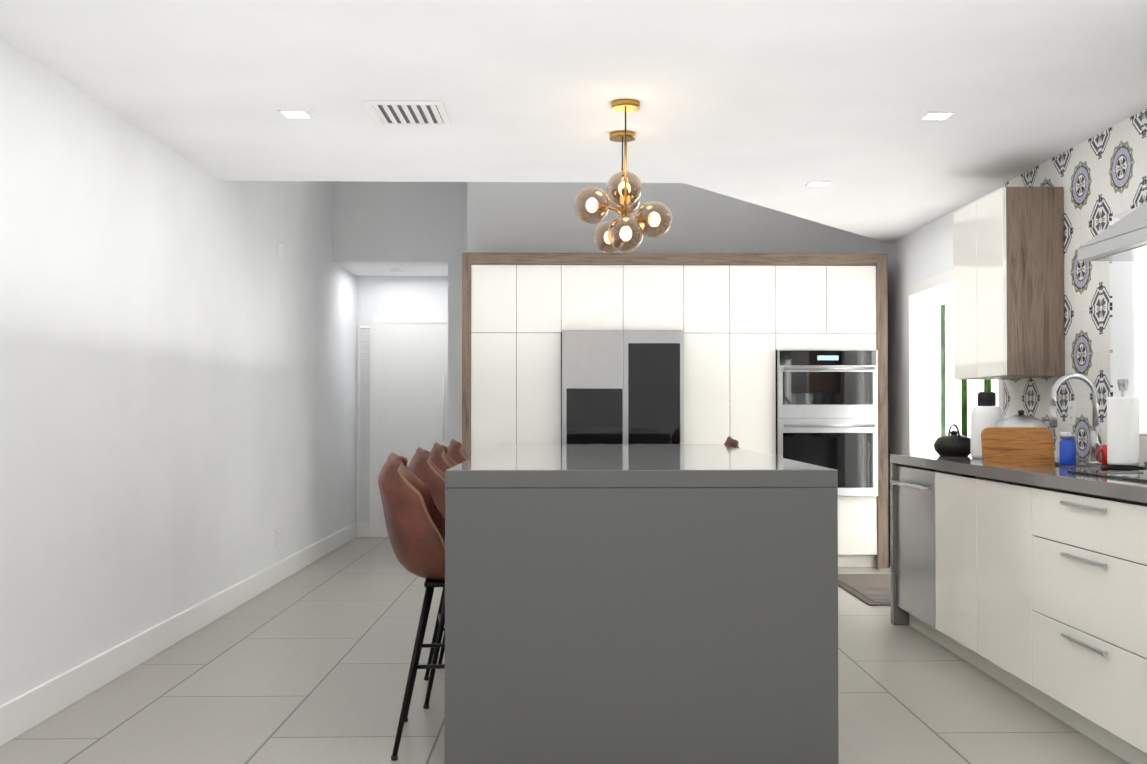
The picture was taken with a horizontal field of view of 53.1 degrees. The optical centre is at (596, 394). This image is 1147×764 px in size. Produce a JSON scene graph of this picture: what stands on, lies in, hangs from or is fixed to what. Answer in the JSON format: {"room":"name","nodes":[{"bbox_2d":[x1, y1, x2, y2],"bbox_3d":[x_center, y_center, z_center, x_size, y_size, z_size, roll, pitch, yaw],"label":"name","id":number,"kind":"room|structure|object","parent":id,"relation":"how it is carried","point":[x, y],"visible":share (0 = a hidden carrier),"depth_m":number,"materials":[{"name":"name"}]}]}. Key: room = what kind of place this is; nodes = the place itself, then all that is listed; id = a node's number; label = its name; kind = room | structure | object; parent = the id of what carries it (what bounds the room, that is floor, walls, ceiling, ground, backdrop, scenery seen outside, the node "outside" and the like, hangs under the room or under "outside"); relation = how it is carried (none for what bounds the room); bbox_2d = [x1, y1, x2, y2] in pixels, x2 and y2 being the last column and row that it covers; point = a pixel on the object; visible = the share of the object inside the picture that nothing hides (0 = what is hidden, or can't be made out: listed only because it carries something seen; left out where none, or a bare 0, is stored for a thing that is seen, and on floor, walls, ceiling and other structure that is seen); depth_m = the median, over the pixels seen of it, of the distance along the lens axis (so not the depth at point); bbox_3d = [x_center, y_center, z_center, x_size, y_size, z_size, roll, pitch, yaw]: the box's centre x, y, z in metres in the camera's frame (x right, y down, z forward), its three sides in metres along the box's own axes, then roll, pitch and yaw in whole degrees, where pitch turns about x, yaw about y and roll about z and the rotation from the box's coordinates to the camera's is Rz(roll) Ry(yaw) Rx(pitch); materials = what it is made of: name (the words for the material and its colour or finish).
{"room":"kitchen","nodes":[
{"label":"kitchen","id":0,"kind":"room"},
{"bbox_2d":[0,37,355,705],"bbox_3d":[-2.232,-0.596,4.459,0.200,3.700,13.900,0,-1,-1],"label":"wall","id":1,"kind":"structure","parent":0,"point":[177,386],"depth_m":5.46,"materials":[{"name":"paint"}]},
{"bbox_2d":[0,522,359,746],"bbox_3d":[-2.119,1.181,4.284,0.018,0.140,13.200,0,-1,-1],"label":"baseboard","id":2,"kind":"structure","parent":1,"relation":"attached to","point":[27,711],"depth_m":5.37,"materials":[{"name":"white wood"}]},
{"bbox_2d":[276,529,279,546],"bbox_3d":[-2.211,0.998,7.966,0.008,0.120,0.080,0,-1,-1],"label":"electrical outlet plate","id":3,"kind":"object","parent":1,"relation":"attached to","point":[277,537],"visible":1,"depth_m":7.95,"materials":[{"name":"white plastic"}]},
{"bbox_2d":[339,264,447,275],"bbox_3d":[-1.784,-1.183,10.501,0.982,0.100,0.860,0,-1,-1],"label":"ceiling","id":4,"kind":"structure","parent":0,"point":[410,269],"depth_m":10.44,"materials":[{"name":"paint"}]},
{"bbox_2d":[391,268,404,272],"bbox_3d":[-1.796,-1.117,10.380,0.130,0.034,0.130,0,-1,-1],"label":"smoke detector","id":5,"kind":"object","parent":4,"relation":"attached to","point":[397,270],"visible":1,"depth_m":10.33,"materials":[{"name":"white plastic"}]},
{"bbox_2d":[356,276,447,521],"bbox_3d":[-1.697,0.065,11.014,1.182,2.580,0.200,0,-1,-1],"label":"wall","id":6,"kind":"structure","parent":0,"point":[401,295],"depth_m":10.90,"materials":[{"name":"paint"}]},
{"bbox_2d":[360,522,388,536],"bbox_3d":[-1.779,1.283,10.886,0.952,0.140,0.015,0,-1,-1],"label":"baseboard","id":7,"kind":"structure","parent":6,"relation":"attached to","point":[383,532],"depth_m":10.87,"materials":[{"name":"white"}]},
{"bbox_2d":[357,316,447,536],"bbox_3d":[-1.787,0.303,10.878,0.956,2.100,0.059,0,-1,-1],"label":"door","id":8,"kind":"structure","parent":6,"relation":"attached to","point":[403,370],"depth_m":10.90,"materials":[{"name":"white"}]},
{"bbox_2d":[0,537,1129,763],"bbox_3d":[0.156,1.315,4.486,4.976,0.120,13.900,0,-1,-1],"label":"floor","id":9,"kind":"structure","parent":0,"point":[310,663],"depth_m":4.76,"materials":[{"name":"tile"}]},
{"bbox_2d":[378,452,444,760],"bbox_3d":[-0.518,0.731,4.176,0.547,1.038,0.514,0,-1,-5],"label":"stool","id":10,"kind":"object","parent":9,"relation":"on","point":[415,522],"visible":0.44,"depth_m":3.99,"materials":[{"name":"leather"}]},
{"bbox_2d":[408,447,445,708],"bbox_3d":[-0.524,0.741,4.864,0.547,1.038,0.514,0,-1,-8],"label":"stool","id":11,"kind":"object","parent":9,"relation":"on","point":[426,470],"visible":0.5,"depth_m":4.67,"materials":[{"name":"leather"}]},
{"bbox_2d":[430,442,457,663],"bbox_3d":[-0.551,0.752,5.566,0.547,1.038,0.514,0,-1,-4],"label":"stool","id":12,"kind":"object","parent":9,"relation":"on","point":[442,460],"visible":0.19,"depth_m":5.41,"materials":[{"name":"leather"}]},
{"bbox_2d":[447,439,469,463],"bbox_3d":[-0.557,0.763,6.264,0.547,1.038,0.514,0,-1,-7],"label":"stool","id":13,"kind":"object","parent":9,"relation":"on","point":[456,453],"visible":0.17,"depth_m":6.10,"materials":[{"name":"leather"}]},
{"bbox_2d":[470,252,517,458],"bbox_3d":[-0.784,0.130,8.982,0.343,2.388,0.655,0,-1,-1],"label":"tall cabinet","id":14,"kind":"object","parent":9,"relation":"on","point":[493,276],"depth_m":8.66,"materials":[{"name":"white wood"}]},
{"bbox_2d":[518,253,561,443],"bbox_3d":[-0.443,0.130,8.990,0.338,2.388,0.655,0,-1,-1],"label":"tall cabinet","id":15,"kind":"object","parent":9,"relation":"on","point":[539,274],"depth_m":8.67,"materials":[{"name":"white wood"}]},
{"bbox_2d":[558,328,685,443],"bbox_3d":[0.191,0.424,8.953,0.917,1.800,0.712,0,-1,-1],"label":"refrigerator","id":16,"kind":"object","parent":9,"relation":"on","point":[616,385],"depth_m":8.61,"materials":[{"name":"silver metal"}]},
{"bbox_2d":[445,444,838,763],"bbox_3d":[0.117,0.773,5.394,1.321,0.990,3.100,0,-1,-1],"label":"kitchen island","id":17,"kind":"object","parent":9,"relation":"on","point":[641,603],"visible":1,"depth_m":3.85,"materials":[{"name":"grey stone"}]},
{"bbox_2d":[686,253,733,444],"bbox_3d":[0.829,0.131,9.020,0.350,2.388,0.655,0,-1,-1],"label":"tall cabinet","id":18,"kind":"object","parent":9,"relation":"on","point":[709,318],"depth_m":8.70,"materials":[{"name":"white wood"}]},
{"bbox_2d":[724,436,739,448],"bbox_3d":[1.027,0.773,6.919,0.547,1.038,0.514,0,-1,3],"label":"stool","id":19,"kind":"object","parent":9,"relation":"on","point":[731,442],"visible":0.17,"depth_m":6.82,"materials":[{"name":"leather"}]},
{"bbox_2d":[730,253,777,455],"bbox_3d":[1.180,0.131,9.029,0.351,2.388,0.655,0,-1,-1],"label":"tall cabinet","id":20,"kind":"object","parent":9,"relation":"on","point":[753,276],"depth_m":8.71,"materials":[{"name":"white wood"}]},
{"bbox_2d":[774,348,881,499],"bbox_3d":[1.742,0.223,9.005,0.759,1.106,0.689,0,-1,-1],"label":"double oven","id":21,"kind":"object","parent":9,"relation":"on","point":[783,355],"depth_m":8.66,"materials":[{"name":"silver metal"}]},
{"bbox_2d":[838,500,881,567],"bbox_3d":[1.741,1.051,9.028,0.771,0.548,0.655,0,-1,-1],"label":"base cabinet","id":22,"kind":"object","parent":9,"relation":"on","point":[857,519],"depth_m":8.71,"materials":[{"name":"white wood"}]},
{"bbox_2d":[838,574,890,605],"bbox_3d":[1.999,1.296,7.662,0.700,0.014,1.300,0,-1,-1],"label":"doormat","id":23,"kind":"object","parent":9,"relation":"on","point":[871,589],"visible":0.42,"depth_m":7.69,"materials":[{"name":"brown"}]},
{"bbox_2d":[889,454,1146,763],"bbox_3d":[2.033,0.787,4.974,0.772,0.950,2.930,0,-1,-1],"label":"base cabinet","id":24,"kind":"object","parent":9,"relation":"on","point":[1029,583],"depth_m":4.50,"materials":[{"name":"white wood"}]},
{"bbox_2d":[933,424,969,455],"bbox_3d":[1.906,0.243,6.115,0.210,0.170,0.210,0,-1,-1],"label":"teapot","id":25,"kind":"object","parent":24,"relation":"on","point":[952,443],"visible":0.94,"depth_m":6.04,"materials":[{"name":"black metal"}]},
{"bbox_2d":[970,392,1002,458],"bbox_3d":[1.974,0.156,5.798,0.160,0.335,0.160,0,-1,-1],"label":"bottle","id":26,"kind":"object","parent":24,"relation":"on","point":[986,412],"visible":0.77,"depth_m":5.75,"materials":[{"name":"white plastic"}]},
{"bbox_2d":[981,427,1054,466],"bbox_3d":[1.960,0.345,5.316,0.330,0.385,0.020,0,-12,-1],"label":"cutting board","id":27,"kind":"object","parent":24,"relation":"on","point":[1021,446],"visible":0.4,"depth_m":5.33,"materials":[{"name":"brown wood"}]},
{"bbox_2d":[996,410,1047,427],"bbox_3d":[2.059,0.197,5.559,0.264,0.245,0.264,0,-1,-1],"label":"lid","id":28,"kind":"object","parent":24,"relation":"on","point":[1021,419],"visible":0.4,"depth_m":5.49,"materials":[{"name":"silver metal"}]},
{"bbox_2d":[1059,432,1075,465],"bbox_3d":[2.062,0.239,5.019,0.068,0.146,0.068,0,-1,-1],"label":"bottle","id":29,"kind":"object","parent":24,"relation":"on","point":[1067,449],"visible":1,"depth_m":4.99,"materials":[{"name":"blue plastic"}]},
{"bbox_2d":[1049,373,1103,464],"bbox_3d":[2.142,0.109,5.104,0.237,0.408,0.096,0,-1,-1],"label":"faucet","id":30,"kind":"object","parent":24,"relation":"on","point":[1095,438],"visible":0.96,"depth_m":5.11,"materials":[{"name":"silver metal"}]},
{"bbox_2d":[1095,445,1108,465],"bbox_3d":[2.200,0.265,4.931,0.112,0.090,0.084,0,-1,-1],"label":"mug","id":31,"kind":"object","parent":24,"relation":"on","point":[1103,451],"visible":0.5,"depth_m":4.92,"materials":[{"name":"red ceramic"}]},
{"bbox_2d":[1067,470,1146,481],"bbox_3d":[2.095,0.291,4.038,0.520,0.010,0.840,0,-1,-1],"label":"sink","id":32,"kind":"object","parent":24,"relation":"in","point":[1138,475],"visible":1,"depth_m":4.21,"materials":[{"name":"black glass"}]},
{"bbox_2d":[1101,379,1146,469],"bbox_3d":[2.141,0.123,4.662,0.170,0.367,0.170,0,-1,-1],"label":"paper towel holder","id":33,"kind":"object","parent":24,"relation":"on","point":[1123,444],"visible":1,"depth_m":4.61,"materials":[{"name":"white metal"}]},
{"bbox_2d":[0,0,1146,243],"bbox_3d":[0.182,-1.407,3.423,4.576,0.250,11.290,0,-1,-1],"label":"ceiling","id":34,"kind":"structure","parent":0,"point":[776,104],"depth_m":4.71,"materials":[{"name":"paint"}]},
{"bbox_2d":[278,110,313,118],"bbox_3d":[-1.345,-1.252,5.135,0.130,0.006,0.130,0,-1,-1],"label":"recessed light","id":35,"kind":"object","parent":34,"relation":"in","point":[295,114],"visible":0.98,"depth_m":5.13,"materials":[{"name":"white plastic"}]},
{"bbox_2d":[363,101,451,126],"bbox_3d":[-0.837,-1.250,5.120,0.340,0.012,0.400,0,-1,-1],"label":"ceiling vent","id":36,"kind":"object","parent":34,"relation":"in","point":[413,113],"visible":1,"depth_m":5.10,"materials":[{"name":"white metal"}]},
{"bbox_2d":[593,131,640,253],"bbox_3d":[0.100,-0.965,5.525,0.230,0.568,0.218,0,-1,-1],"label":"pendant light","id":37,"kind":"object","parent":34,"relation":"hanging from","point":[601,240],"visible":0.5,"depth_m":5.49,"materials":[{"name":"gold metal"}]},
{"bbox_2d":[574,99,671,251],"bbox_3d":[0.115,-0.933,4.985,0.428,0.648,0.278,0,-1,-1],"label":"pendant light","id":38,"kind":"object","parent":34,"relation":"hanging from","point":[627,233],"visible":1,"depth_m":4.90,"materials":[{"name":"gold metal"}]},
{"bbox_2d":[805,181,831,186],"bbox_3d":[1.297,-1.228,6.704,0.130,0.006,0.130,0,-1,-1],"label":"recessed light","id":39,"kind":"object","parent":34,"relation":"in","point":[817,183],"visible":0.94,"depth_m":6.69,"materials":[{"name":"white plastic"}]},
{"bbox_2d":[918,112,955,119],"bbox_3d":[1.533,-1.252,5.164,0.130,0.006,0.130,0,-1,-1],"label":"recessed light","id":40,"kind":"object","parent":34,"relation":"in","point":[936,115],"visible":0.98,"depth_m":5.16,"materials":[{"name":"white plastic"}]},
{"bbox_2d":[334,181,879,445],"bbox_3d":[0.032,-0.515,9.724,4.576,3.700,0.760,0,-1,-1],"label":"wall","id":41,"kind":"structure","parent":0,"point":[380,222],"depth_m":9.39,"materials":[{"name":"paint"}]},
{"bbox_2d":[562,253,625,327],"bbox_3d":[-0.040,-0.770,9.014,0.469,0.588,0.655,0,-1,-1],"label":"upper cabinet","id":42,"kind":"object","parent":41,"relation":"attached to","point":[593,284],"depth_m":8.68,"materials":[{"name":"white"}]},
{"bbox_2d":[626,253,685,327],"bbox_3d":[0.425,-0.770,9.025,0.460,0.588,0.655,0,-1,-1],"label":"upper cabinet","id":43,"kind":"object","parent":41,"relation":"attached to","point":[655,282],"depth_m":8.70,"materials":[{"name":"white wood"}]},
{"bbox_2d":[778,253,877,347],"bbox_3d":[1.741,-0.696,9.055,0.771,0.734,0.655,0,-1,-1],"label":"upper cabinet","id":44,"kind":"object","parent":41,"relation":"attached to","point":[825,300],"depth_m":8.73,"materials":[{"name":"white wood"}]},
{"bbox_2d":[880,185,1142,560],"bbox_3d":[2.566,-0.609,3.613,0.200,3.700,11.980,0,-1,-1],"label":"wall","id":45,"kind":"structure","parent":0,"point":[922,253],"depth_m":8.56,"materials":[{"name":"paint"}]},
{"bbox_2d":[906,269,1004,453],"bbox_3d":[2.363,0.238,7.672,0.012,2.130,1.930,0,-1,-1],"label":"door frame","id":46,"kind":"structure","parent":45,"relation":"attached to","point":[944,278],"depth_m":8.56,"materials":[{"name":"white wood"}]},
{"bbox_2d":[929,288,997,453],"bbox_3d":[2.539,0.278,7.675,0.060,2.050,1.770,0,-1,-1],"label":"doors","id":47,"kind":"structure","parent":45,"relation":"in","point":[953,393],"depth_m":8.18,"materials":[{"name":"white"}]},
{"bbox_2d":[953,187,1064,379],"bbox_3d":[2.231,-0.574,6.255,0.316,0.970,0.760,0,-1,-1],"label":"upper cabinet","id":48,"kind":"object","parent":45,"relation":"attached to","point":[1008,256],"visible":0.96,"depth_m":5.88,"materials":[{"name":"grey wood"}]},
{"bbox_2d":[1003,108,1146,464],"bbox_3d":[2.435,-0.478,4.658,0.012,1.570,4.080,0,-1,-1],"label":"wall tile","id":49,"kind":"structure","parent":45,"relation":"attached to","point":[1100,178],"depth_m":5.62,"materials":[{"name":"white tile"}]},
{"bbox_2d":[1068,401,1075,424],"bbox_3d":[2.398,0.094,5.789,0.007,0.120,0.080,0,-1,-1],"label":"outlet","id":50,"kind":"object","parent":49,"relation":"attached to","point":[1071,413],"visible":1,"depth_m":5.78,"materials":[{"name":"white plastic"}]},
{"bbox_2d":[1077,201,1146,260],"bbox_3d":[2.168,-0.897,4.053,0.546,0.747,0.910,0,-1,-1],"label":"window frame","id":51,"kind":"structure","parent":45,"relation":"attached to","point":[1124,238],"depth_m":4.25,"materials":[{"name":"silver metal"}]},
{"bbox_2d":[1139,261,1146,435],"bbox_3d":[2.548,-0.328,4.354,0.200,1.040,2.070,0,-1,-1],"label":"window","id":52,"kind":"structure","parent":45,"relation":"in","point":[1144,325],"depth_m":5.37,"materials":[{"name":"white"}]},
{"label":"outside","id":53,"kind":"structure","parent":0,"visible":0},
{"bbox_2d":[940,304,990,436],"bbox_3d":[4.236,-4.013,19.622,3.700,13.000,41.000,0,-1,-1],"label":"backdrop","id":54,"kind":"structure","parent":53,"point":[964,393],"depth_m":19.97,"materials":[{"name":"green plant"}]}
]}

